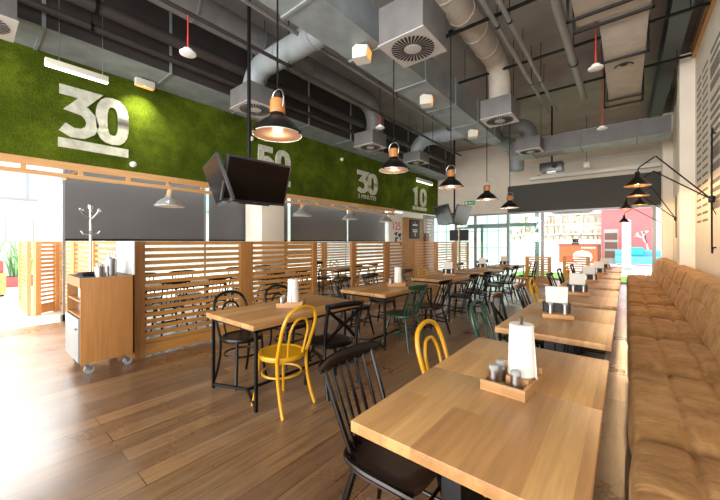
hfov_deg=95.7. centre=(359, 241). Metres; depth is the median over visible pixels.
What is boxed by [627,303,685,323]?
seat cushion
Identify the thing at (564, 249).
counter
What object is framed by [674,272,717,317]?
cushion
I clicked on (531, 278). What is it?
bentwood chair
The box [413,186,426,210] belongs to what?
number sign
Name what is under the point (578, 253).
shell chair
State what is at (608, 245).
shelf
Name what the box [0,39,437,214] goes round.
wall
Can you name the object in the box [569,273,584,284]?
cards
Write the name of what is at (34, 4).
ceiling pipe
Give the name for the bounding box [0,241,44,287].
potted plant
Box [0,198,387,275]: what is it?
wall
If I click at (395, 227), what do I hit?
wall panel
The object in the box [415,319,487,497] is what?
bentwood chair
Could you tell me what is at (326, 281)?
slatted screen
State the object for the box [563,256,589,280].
barrier
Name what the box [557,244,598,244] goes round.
countertop
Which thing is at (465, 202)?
exit sign
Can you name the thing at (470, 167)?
wall
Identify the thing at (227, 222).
roller blind
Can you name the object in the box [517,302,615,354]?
table
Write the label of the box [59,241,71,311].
slatted screen
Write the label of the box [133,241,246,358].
slatted screen
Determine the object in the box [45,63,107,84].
diffuser
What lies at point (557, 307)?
holder
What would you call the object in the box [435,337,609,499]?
table
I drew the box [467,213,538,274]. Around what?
window frame
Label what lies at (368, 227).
roller blind
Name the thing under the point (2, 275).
bench
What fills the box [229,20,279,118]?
ceiling vent
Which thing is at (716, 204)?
slatted panel
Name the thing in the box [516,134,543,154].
ceiling vent
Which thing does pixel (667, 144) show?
column
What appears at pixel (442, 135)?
duct
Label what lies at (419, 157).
ceiling vent
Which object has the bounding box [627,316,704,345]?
seat cushion
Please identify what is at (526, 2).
rail
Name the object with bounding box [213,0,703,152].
ceiling
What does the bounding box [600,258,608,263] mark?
cards
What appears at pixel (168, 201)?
dome lamp
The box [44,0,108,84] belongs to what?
lamp
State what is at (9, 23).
ceiling vent
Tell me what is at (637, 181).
lamp
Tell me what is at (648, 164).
projection screen
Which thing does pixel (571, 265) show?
chair
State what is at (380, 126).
smoke detector
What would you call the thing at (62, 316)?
window
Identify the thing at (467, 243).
slatted screen
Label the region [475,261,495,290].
spindle chair
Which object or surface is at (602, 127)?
smoke detector
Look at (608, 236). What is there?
shelf
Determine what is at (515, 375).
shaker
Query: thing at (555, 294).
cards
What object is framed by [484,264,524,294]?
dining table
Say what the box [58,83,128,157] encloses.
number sign
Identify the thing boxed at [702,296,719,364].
cushion
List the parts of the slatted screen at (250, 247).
post, post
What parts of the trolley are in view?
door, rail, panel, panel, panel, splash panel, panel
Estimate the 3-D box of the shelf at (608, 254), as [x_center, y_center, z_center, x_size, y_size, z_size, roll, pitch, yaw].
[16.715,0.825,21.712,0.670,0.450,0.020,0,0,39]
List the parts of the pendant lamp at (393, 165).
lamp shade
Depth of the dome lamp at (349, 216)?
10.41 m
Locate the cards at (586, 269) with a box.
[583,266,594,273]
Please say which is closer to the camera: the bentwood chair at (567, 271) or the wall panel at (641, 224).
the bentwood chair at (567, 271)
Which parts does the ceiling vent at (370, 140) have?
casing, plate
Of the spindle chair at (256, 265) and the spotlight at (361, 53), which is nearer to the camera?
the spotlight at (361, 53)
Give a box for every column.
[246,204,283,299]
[622,220,631,269]
[661,112,672,259]
[677,52,694,268]
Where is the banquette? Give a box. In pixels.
[626,258,719,499]
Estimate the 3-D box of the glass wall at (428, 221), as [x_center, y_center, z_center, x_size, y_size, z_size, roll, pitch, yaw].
[3.235,0.100,15.301,0.046,2.700,1.100,0,0,39]
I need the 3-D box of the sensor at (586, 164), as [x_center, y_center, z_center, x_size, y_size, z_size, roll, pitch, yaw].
[7.444,-3.295,10.705,0.160,1.710,0.160,0,0,39]
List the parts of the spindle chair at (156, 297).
seat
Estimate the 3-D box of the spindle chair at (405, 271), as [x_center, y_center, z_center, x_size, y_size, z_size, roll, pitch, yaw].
[1.131,1.009,6.627,0.548,0.888,0.470,0,0,39]
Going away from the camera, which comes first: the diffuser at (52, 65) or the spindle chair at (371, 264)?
the diffuser at (52, 65)
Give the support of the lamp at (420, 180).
hanging from the duct at (36, 29)
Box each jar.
[94,263,104,276]
[105,253,116,275]
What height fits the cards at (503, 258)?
0.235 m
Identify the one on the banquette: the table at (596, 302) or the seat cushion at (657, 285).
the seat cushion at (657, 285)
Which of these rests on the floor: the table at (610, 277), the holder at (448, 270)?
the table at (610, 277)
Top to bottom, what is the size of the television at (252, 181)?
0.582 m
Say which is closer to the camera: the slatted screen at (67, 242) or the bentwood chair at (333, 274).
the slatted screen at (67, 242)
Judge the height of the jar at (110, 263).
0.267 m
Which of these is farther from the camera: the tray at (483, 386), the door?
the door
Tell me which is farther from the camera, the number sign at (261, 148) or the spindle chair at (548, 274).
the number sign at (261, 148)
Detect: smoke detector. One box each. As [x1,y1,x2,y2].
[179,15,195,57]
[376,115,383,129]
[588,21,603,71]
[597,69,607,130]
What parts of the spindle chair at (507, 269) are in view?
seat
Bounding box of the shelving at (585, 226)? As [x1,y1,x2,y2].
[504,210,600,260]
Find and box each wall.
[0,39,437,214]
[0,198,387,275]
[423,215,434,272]
[435,118,660,216]
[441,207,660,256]
[668,0,719,278]
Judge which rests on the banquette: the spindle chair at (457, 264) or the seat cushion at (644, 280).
the seat cushion at (644, 280)
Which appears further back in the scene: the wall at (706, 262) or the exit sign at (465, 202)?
the exit sign at (465, 202)
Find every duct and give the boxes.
[14,0,453,179]
[148,0,382,132]
[243,28,326,85]
[258,0,500,144]
[410,127,466,151]
[435,0,510,98]
[489,132,523,171]
[502,119,536,137]
[513,114,671,160]
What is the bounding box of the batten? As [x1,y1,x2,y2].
[530,149,657,167]
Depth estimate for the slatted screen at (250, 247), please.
5.70 m
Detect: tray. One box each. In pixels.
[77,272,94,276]
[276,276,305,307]
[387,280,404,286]
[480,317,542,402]
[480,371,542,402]
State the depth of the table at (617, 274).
7.24 m
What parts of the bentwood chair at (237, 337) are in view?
leg, leg, seat, leg, leg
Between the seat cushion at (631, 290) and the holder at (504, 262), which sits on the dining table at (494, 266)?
the holder at (504, 262)
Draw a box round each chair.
[145,272,164,321]
[150,280,191,335]
[170,270,203,318]
[195,277,231,326]
[212,290,267,390]
[226,267,254,305]
[251,304,316,420]
[254,265,280,301]
[256,272,284,301]
[264,284,311,369]
[285,270,310,295]
[304,300,363,400]
[317,261,333,293]
[318,341,440,499]
[330,260,347,290]
[332,277,374,341]
[339,265,362,295]
[358,264,377,283]
[362,273,398,325]
[382,283,428,352]
[402,269,429,316]
[411,279,452,339]
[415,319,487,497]
[417,266,441,310]
[446,265,468,299]
[446,273,479,323]
[456,263,478,290]
[460,270,492,315]
[469,299,495,339]
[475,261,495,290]
[483,267,510,303]
[486,260,501,287]
[489,292,543,348]
[493,265,518,302]
[513,262,531,293]
[514,283,530,307]
[518,261,538,292]
[529,277,540,302]
[546,272,556,285]
[556,268,564,283]
[565,265,569,278]
[570,264,575,272]
[573,251,591,267]
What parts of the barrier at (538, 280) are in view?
post, post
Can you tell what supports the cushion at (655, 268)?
on the banquette
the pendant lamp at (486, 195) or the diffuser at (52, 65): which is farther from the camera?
the pendant lamp at (486, 195)
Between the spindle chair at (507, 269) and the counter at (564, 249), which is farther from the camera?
the counter at (564, 249)
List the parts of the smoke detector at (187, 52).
cord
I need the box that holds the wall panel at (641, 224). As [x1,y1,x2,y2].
[601,208,651,257]
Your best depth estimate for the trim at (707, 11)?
5.52 m
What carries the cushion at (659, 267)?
on the banquette
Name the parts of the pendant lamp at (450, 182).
lamp shade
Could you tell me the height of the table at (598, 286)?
0.750 m
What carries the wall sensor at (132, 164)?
attached to the wall at (170, 135)
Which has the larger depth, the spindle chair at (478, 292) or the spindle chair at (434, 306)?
the spindle chair at (478, 292)
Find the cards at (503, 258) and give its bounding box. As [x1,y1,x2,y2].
[501,256,506,260]
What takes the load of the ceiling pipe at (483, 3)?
hanging from the ceiling
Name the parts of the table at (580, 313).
leg, leg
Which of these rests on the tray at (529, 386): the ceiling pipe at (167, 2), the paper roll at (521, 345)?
the paper roll at (521, 345)
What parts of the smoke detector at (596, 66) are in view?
cord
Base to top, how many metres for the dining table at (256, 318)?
0.750 m
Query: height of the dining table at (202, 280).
0.750 m
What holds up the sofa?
on the floor
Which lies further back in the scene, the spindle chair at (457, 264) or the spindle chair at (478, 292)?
the spindle chair at (457, 264)
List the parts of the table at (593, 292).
plate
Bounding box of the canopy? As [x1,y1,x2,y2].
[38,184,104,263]
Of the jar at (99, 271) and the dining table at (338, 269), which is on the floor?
the dining table at (338, 269)
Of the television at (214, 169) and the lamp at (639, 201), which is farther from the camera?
the lamp at (639, 201)
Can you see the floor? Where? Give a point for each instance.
(155, 426)
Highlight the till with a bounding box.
[572,239,578,243]
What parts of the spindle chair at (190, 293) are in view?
rail, seat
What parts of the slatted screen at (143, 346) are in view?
post, post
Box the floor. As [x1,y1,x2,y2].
[0,253,651,499]
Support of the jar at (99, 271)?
on the trolley
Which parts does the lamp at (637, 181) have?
lamp shade, lamp shade, arm, wall rod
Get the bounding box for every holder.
[442,269,454,275]
[477,264,487,268]
[499,261,508,265]
[541,301,573,320]
[567,284,589,295]
[585,274,598,282]
[595,268,606,274]
[604,264,611,269]
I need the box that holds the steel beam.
[647,0,694,117]
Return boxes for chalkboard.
[409,219,419,238]
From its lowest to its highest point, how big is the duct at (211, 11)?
0.980 m
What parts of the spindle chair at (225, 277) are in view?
seat, rail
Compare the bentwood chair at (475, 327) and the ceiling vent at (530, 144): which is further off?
the ceiling vent at (530, 144)
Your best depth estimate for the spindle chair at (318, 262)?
9.18 m
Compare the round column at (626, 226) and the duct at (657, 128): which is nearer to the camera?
the duct at (657, 128)
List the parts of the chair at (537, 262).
leg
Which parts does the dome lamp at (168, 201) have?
lamp shade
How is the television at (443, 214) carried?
attached to the pole at (454, 140)
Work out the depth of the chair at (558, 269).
6.91 m
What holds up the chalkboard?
attached to the cladding
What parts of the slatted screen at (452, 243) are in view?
post, post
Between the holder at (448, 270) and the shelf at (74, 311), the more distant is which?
the holder at (448, 270)
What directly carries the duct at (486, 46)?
hanging from the rail at (526, 2)
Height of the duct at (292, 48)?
0.650 m
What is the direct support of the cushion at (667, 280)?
on the banquette
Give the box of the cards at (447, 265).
[444,262,452,268]
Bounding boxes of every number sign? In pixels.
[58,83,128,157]
[258,144,290,186]
[357,170,377,200]
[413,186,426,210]
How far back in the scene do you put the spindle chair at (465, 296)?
5.91 m
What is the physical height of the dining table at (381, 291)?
0.750 m
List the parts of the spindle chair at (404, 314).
leg, leg, seat, leg, rail, leg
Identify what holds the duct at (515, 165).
attached to the duct at (340, 25)
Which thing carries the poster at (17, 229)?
attached to the wall at (47, 217)
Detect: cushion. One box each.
[626,274,653,282]
[626,278,656,286]
[627,282,661,288]
[627,287,666,296]
[627,294,674,308]
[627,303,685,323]
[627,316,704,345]
[627,336,719,385]
[628,370,719,461]
[629,441,719,499]
[631,247,643,255]
[651,258,667,277]
[654,259,672,281]
[657,261,676,287]
[662,264,686,294]
[667,267,700,303]
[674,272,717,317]
[685,279,719,338]
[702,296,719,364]
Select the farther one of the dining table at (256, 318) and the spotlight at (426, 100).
the spotlight at (426, 100)
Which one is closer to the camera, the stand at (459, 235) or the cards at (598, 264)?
the cards at (598, 264)
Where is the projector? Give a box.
[540,106,563,173]
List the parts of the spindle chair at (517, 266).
seat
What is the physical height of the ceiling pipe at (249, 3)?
0.915 m
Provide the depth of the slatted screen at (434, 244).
9.98 m
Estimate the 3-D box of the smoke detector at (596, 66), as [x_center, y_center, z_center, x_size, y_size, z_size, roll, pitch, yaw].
[3.609,-3.395,4.993,0.200,1.510,0.200,0,0,39]
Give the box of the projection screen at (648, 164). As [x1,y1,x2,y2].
[529,162,660,180]
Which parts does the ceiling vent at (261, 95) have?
plate, casing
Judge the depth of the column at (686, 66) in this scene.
6.39 m
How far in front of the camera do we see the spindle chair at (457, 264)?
8.68 m
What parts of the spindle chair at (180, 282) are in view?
seat, rail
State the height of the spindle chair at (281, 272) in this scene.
0.888 m
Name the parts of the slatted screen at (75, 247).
post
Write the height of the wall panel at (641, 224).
3.700 m
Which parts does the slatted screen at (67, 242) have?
post, post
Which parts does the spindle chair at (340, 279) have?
rail, seat, leg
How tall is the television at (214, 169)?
0.582 m
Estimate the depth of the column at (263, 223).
8.41 m
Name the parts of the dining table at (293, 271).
apron frame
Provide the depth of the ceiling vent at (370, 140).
8.62 m
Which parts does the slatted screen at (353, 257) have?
post, post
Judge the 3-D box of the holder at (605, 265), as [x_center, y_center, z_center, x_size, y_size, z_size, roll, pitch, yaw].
[6.281,0.635,8.362,0.250,0.130,0.200,0,0,25]
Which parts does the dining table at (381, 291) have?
leg, leg, apron frame, leg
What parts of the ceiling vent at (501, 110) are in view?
plate, casing, hanger rod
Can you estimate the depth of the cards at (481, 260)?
8.50 m
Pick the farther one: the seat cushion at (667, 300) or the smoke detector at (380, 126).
the smoke detector at (380, 126)
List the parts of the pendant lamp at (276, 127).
lamp shade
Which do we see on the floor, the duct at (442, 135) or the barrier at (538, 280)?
the barrier at (538, 280)
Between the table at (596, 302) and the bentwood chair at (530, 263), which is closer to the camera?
the table at (596, 302)
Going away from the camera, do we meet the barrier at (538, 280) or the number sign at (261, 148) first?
the number sign at (261, 148)
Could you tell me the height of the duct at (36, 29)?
1.145 m
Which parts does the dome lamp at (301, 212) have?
lamp shade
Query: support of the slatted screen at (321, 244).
on the floor
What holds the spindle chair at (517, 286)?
on the floor
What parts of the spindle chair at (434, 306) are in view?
leg, seat, leg, rail, leg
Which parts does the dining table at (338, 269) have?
leg, apron frame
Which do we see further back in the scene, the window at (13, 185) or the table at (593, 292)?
the window at (13, 185)
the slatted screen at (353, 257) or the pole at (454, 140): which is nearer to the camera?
the slatted screen at (353, 257)
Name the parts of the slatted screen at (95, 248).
post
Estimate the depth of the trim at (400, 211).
14.04 m
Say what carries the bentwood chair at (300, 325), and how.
on the floor
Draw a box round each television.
[202,152,234,205]
[220,153,291,205]
[433,203,454,225]
[453,204,471,225]
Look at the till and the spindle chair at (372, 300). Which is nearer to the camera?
the spindle chair at (372, 300)
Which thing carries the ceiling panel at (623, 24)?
hanging from the ceiling
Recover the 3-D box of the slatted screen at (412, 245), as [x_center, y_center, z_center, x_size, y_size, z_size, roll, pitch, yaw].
[1.115,0.720,8.832,0.060,1.460,1.385,0,0,39]
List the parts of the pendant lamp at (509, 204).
lamp shade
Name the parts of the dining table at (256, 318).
leg, leg, apron frame, leg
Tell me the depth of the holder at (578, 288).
4.30 m
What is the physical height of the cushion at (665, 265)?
0.560 m
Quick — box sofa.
[615,247,660,264]
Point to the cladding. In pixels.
(406, 216)
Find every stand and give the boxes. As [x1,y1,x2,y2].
[79,203,101,271]
[450,228,468,266]
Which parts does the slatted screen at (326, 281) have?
post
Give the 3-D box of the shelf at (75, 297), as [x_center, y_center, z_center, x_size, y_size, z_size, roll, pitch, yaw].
[-3.106,0.651,3.896,0.660,0.018,0.470,0,0,39]
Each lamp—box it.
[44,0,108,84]
[153,182,184,207]
[252,0,301,143]
[292,201,310,216]
[342,206,357,219]
[379,0,409,173]
[379,213,392,222]
[416,177,432,185]
[439,29,463,189]
[476,68,497,200]
[501,92,518,208]
[618,208,660,222]
[619,187,676,237]
[624,127,715,253]
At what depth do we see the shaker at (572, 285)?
4.31 m
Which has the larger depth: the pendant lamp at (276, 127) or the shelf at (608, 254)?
the shelf at (608, 254)
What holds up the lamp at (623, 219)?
attached to the wall at (706, 262)
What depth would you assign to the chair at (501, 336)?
3.42 m
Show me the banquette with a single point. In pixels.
(673, 312)
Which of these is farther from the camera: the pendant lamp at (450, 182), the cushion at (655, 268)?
the cushion at (655, 268)
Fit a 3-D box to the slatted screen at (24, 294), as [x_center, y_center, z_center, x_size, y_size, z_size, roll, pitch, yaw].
[-7.056,0.720,6.854,1.500,1.460,0.060,0,0,39]
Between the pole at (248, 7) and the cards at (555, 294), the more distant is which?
the pole at (248, 7)
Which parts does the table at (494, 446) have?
leg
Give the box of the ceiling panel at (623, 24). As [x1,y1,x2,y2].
[566,0,654,109]
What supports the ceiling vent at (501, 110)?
in the ceiling
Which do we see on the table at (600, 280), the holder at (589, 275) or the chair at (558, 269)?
the holder at (589, 275)
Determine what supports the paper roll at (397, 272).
on the tray at (393, 284)
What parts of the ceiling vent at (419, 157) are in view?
plate, casing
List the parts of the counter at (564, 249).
panel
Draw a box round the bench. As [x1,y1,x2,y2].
[0,272,5,296]
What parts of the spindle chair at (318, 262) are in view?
seat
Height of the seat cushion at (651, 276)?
0.236 m
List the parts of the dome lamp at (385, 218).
lamp shade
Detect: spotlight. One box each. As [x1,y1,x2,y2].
[134,76,154,90]
[352,44,371,65]
[420,94,432,108]
[468,129,477,138]
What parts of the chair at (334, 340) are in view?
leg, leg, seat, rail, leg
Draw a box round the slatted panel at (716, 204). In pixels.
[697,31,719,222]
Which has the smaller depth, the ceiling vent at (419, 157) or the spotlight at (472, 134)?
the spotlight at (472, 134)
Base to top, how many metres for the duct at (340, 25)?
0.590 m
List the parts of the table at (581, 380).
plate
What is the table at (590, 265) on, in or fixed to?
on the floor
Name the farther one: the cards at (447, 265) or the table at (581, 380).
the cards at (447, 265)
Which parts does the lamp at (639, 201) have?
lamp shade, lamp shade, arm, arm, wall rod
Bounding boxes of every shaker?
[489,363,498,382]
[496,359,505,381]
[510,369,520,388]
[548,302,552,313]
[562,303,567,314]
[571,284,574,291]
[582,284,585,292]
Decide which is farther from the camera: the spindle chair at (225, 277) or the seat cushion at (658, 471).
the spindle chair at (225, 277)
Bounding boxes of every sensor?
[130,161,136,166]
[584,116,589,167]
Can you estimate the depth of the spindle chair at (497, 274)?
10.20 m
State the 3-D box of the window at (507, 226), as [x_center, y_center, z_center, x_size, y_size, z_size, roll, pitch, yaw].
[6.675,0.115,13.281,8.450,2.670,0.100,0,0,39]
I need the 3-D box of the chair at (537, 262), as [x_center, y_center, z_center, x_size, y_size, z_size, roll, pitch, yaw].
[4.972,1.006,9.624,0.499,0.896,0.430,0,0,39]
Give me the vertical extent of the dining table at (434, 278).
0.750 m
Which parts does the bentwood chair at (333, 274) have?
seat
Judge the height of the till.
0.340 m
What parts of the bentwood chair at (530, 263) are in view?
seat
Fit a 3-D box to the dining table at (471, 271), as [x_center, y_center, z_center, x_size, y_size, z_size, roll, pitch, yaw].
[2.999,1.075,8.136,0.800,0.750,1.400,0,0,39]
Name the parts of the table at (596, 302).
leg, plate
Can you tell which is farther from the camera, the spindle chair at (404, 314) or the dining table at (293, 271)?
the dining table at (293, 271)
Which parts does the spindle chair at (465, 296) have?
seat, leg, rail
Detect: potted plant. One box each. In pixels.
[0,237,9,272]
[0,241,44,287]
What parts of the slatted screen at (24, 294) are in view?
post, post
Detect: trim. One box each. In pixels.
[395,210,434,215]
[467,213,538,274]
[691,0,716,58]
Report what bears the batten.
attached to the wall at (470, 167)
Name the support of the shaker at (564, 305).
on the holder at (557, 307)
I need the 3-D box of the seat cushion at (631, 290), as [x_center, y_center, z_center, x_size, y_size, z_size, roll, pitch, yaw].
[5.880,1.080,6.676,0.650,0.240,1.192,0,0,39]
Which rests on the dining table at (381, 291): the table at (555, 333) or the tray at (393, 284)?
the tray at (393, 284)
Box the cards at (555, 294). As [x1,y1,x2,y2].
[545,286,567,303]
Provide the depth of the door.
14.99 m
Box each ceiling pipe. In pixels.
[17,0,439,167]
[65,0,445,162]
[158,0,461,156]
[240,0,474,145]
[478,0,549,113]
[495,0,557,111]
[549,0,586,100]
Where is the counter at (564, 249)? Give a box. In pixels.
[557,244,600,262]
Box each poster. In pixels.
[5,218,33,241]
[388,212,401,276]
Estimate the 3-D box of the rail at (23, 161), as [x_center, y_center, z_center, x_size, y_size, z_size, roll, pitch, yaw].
[-3.323,-1.133,7.293,0.550,0.284,14.100,0,0,39]
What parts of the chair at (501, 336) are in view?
leg, rail, leg, seat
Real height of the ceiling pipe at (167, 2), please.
1.185 m
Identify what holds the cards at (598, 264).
in the holder at (599, 269)
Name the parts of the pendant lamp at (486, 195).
lamp shade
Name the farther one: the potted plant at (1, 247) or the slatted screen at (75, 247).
the potted plant at (1, 247)
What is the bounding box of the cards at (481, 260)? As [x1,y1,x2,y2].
[479,258,485,263]
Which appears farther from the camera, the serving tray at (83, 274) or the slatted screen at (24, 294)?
the slatted screen at (24, 294)
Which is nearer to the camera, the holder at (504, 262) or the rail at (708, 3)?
the rail at (708, 3)
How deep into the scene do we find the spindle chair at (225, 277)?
5.59 m
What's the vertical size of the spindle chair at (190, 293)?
0.888 m
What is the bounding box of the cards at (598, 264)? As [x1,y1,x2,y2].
[594,261,603,267]
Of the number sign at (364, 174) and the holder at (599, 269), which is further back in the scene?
the number sign at (364, 174)
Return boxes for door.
[425,233,429,273]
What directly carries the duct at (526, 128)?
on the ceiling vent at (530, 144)
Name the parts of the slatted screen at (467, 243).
post, post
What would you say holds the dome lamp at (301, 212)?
hanging from the rail at (23, 161)
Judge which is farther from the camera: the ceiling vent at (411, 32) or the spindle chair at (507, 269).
the spindle chair at (507, 269)
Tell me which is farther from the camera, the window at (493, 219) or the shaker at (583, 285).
the window at (493, 219)
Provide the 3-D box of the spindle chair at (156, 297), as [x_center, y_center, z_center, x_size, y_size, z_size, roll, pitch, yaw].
[-3.828,1.009,5.833,0.548,0.888,0.470,0,0,39]
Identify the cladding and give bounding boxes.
[402,212,422,274]
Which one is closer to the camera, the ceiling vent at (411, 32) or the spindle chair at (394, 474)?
the spindle chair at (394, 474)
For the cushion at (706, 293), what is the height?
0.560 m
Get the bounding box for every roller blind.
[65,170,203,240]
[209,188,286,240]
[290,199,346,240]
[348,206,384,241]
[508,171,660,212]
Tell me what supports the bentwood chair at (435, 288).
on the floor
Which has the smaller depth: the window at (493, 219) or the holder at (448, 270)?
the holder at (448, 270)
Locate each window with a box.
[0,170,208,212]
[60,169,382,321]
[395,212,510,262]
[435,205,660,283]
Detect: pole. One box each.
[247,0,250,157]
[452,140,454,214]
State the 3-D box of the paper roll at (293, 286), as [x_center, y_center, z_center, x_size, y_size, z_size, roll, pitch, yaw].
[-0.721,0.525,3.523,0.123,0.252,0.123,0,0,-45]
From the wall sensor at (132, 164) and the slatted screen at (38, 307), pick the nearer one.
the wall sensor at (132, 164)
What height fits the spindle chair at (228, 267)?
0.888 m
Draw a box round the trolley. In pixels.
[65,241,134,373]
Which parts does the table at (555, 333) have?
leg, leg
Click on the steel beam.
(674, 29)
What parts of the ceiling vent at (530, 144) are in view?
plate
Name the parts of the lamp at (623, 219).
lamp shade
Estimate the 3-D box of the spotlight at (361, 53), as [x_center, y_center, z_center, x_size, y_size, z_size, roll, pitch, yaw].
[0.034,-2.850,4.942,0.244,0.200,0.220,0,0,19]
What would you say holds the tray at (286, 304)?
on the dining table at (256, 318)
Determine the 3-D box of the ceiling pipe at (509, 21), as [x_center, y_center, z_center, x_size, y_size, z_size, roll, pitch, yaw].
[1.025,-3.729,3.423,0.083,0.841,12.600,0,0,39]
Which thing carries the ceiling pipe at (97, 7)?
hanging from the ceiling
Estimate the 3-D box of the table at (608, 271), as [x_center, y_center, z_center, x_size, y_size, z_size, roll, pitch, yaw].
[6.009,1.075,8.087,0.763,0.750,0.726,0,0,39]
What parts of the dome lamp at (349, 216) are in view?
lamp shade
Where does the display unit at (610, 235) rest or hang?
on the floor
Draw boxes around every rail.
[0,153,394,214]
[446,0,536,37]
[458,0,710,83]
[516,53,691,100]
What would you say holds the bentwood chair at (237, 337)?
on the floor
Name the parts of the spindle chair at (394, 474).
rail, leg, leg, seat, leg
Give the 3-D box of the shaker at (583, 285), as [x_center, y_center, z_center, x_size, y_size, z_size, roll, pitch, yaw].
[2.935,0.609,4.279,0.045,0.101,0.044,0,0,39]
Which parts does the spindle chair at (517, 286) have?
rail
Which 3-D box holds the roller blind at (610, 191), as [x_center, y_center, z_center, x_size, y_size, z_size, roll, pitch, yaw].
[8.089,-1.765,12.152,4.830,1.090,0.180,0,0,39]
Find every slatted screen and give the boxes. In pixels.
[18,241,30,315]
[33,241,58,315]
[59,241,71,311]
[72,241,88,273]
[92,241,132,357]
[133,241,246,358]
[247,241,316,305]
[284,242,323,292]
[324,242,356,285]
[350,242,387,303]
[388,242,414,281]
[415,242,436,285]
[437,242,453,285]
[454,242,468,270]
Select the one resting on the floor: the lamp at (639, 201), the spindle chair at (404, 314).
the spindle chair at (404, 314)
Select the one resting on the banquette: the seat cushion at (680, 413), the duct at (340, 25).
the seat cushion at (680, 413)
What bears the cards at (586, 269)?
in the holder at (589, 275)
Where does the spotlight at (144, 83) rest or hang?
attached to the duct at (36, 29)
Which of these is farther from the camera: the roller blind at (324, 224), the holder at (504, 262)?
the roller blind at (324, 224)
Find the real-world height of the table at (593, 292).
0.750 m
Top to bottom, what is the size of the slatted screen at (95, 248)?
1.460 m
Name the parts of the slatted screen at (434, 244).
post, post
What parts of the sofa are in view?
seat, backrest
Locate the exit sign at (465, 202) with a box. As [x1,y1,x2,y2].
[464,201,474,204]
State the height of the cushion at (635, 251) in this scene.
0.550 m
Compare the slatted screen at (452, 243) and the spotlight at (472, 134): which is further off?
the slatted screen at (452, 243)
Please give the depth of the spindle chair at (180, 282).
5.10 m
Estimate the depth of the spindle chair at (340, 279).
5.08 m
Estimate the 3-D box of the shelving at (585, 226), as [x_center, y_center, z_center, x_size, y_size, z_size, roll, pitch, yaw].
[14.883,-0.750,25.595,6.900,4.400,0.520,0,0,39]
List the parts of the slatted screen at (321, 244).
post, post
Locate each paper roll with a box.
[287,278,298,302]
[394,267,401,282]
[507,321,537,380]
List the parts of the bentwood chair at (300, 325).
leg, leg, seat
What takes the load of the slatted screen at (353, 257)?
on the floor
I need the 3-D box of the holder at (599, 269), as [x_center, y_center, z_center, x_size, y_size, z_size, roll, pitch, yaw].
[5.183,0.635,7.064,0.250,0.130,0.200,0,0,25]
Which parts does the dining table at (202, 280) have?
leg, apron frame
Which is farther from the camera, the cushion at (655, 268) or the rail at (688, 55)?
the cushion at (655, 268)
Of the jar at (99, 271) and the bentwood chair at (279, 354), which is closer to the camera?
the bentwood chair at (279, 354)
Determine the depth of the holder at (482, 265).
8.44 m
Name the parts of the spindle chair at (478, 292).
seat, leg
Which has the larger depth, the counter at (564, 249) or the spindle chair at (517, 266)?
the counter at (564, 249)
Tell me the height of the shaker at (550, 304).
0.101 m
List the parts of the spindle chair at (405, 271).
rail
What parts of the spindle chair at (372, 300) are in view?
rail, leg, seat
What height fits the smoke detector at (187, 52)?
0.540 m
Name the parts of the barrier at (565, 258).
post, post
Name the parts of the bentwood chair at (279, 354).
leg, leg, seat, leg, leg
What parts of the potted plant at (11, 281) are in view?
planter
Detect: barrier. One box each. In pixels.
[525,256,551,284]
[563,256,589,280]
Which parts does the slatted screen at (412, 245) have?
post, post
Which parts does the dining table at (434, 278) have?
apron frame, leg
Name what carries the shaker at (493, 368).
on the tray at (529, 386)
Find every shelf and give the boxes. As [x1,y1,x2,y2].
[68,294,79,302]
[68,308,79,317]
[605,233,616,239]
[605,242,616,248]
[605,251,614,257]
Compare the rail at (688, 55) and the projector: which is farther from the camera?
the projector
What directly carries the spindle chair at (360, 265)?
on the floor
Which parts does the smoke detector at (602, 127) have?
cord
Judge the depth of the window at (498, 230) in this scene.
23.52 m
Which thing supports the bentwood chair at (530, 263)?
on the floor
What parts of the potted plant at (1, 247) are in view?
planter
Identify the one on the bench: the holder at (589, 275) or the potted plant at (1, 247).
the potted plant at (1, 247)
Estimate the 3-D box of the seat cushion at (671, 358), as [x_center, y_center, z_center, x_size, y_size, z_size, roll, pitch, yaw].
[2.845,1.079,2.957,0.650,0.237,1.192,0,0,39]
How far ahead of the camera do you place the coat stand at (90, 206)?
4.35 m
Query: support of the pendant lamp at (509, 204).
hanging from the ceiling
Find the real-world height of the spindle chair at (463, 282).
0.888 m
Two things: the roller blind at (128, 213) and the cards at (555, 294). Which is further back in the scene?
the roller blind at (128, 213)
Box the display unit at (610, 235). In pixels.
[604,229,617,263]
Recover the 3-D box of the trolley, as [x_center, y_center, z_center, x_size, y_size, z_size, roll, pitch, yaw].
[-3.112,0.720,3.889,0.701,1.460,0.541,0,0,39]
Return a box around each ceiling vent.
[0,0,18,42]
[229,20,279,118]
[354,111,386,151]
[378,0,446,67]
[403,111,428,165]
[480,40,519,127]
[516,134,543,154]
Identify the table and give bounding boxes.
[145,279,225,332]
[206,295,357,412]
[232,271,302,305]
[317,265,369,296]
[341,281,434,350]
[351,366,602,499]
[411,273,475,321]
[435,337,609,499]
[454,268,503,305]
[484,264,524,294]
[495,313,614,352]
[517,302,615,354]
[538,294,617,359]
[560,281,619,291]
[567,279,620,283]
[579,271,621,309]
[582,270,621,272]
[584,289,618,353]
[590,265,622,268]
[597,275,620,309]
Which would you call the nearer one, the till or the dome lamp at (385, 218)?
the dome lamp at (385, 218)
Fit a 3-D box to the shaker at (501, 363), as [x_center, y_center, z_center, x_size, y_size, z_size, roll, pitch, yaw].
[0.702,0.637,1.627,0.045,0.101,0.044,0,0,39]
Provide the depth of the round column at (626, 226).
16.89 m
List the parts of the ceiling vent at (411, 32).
plate, casing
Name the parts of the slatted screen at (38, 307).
post, post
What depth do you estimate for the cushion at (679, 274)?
5.39 m
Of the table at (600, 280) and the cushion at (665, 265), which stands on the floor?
the table at (600, 280)
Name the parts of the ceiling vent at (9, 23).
casing, plate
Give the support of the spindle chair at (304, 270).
on the floor

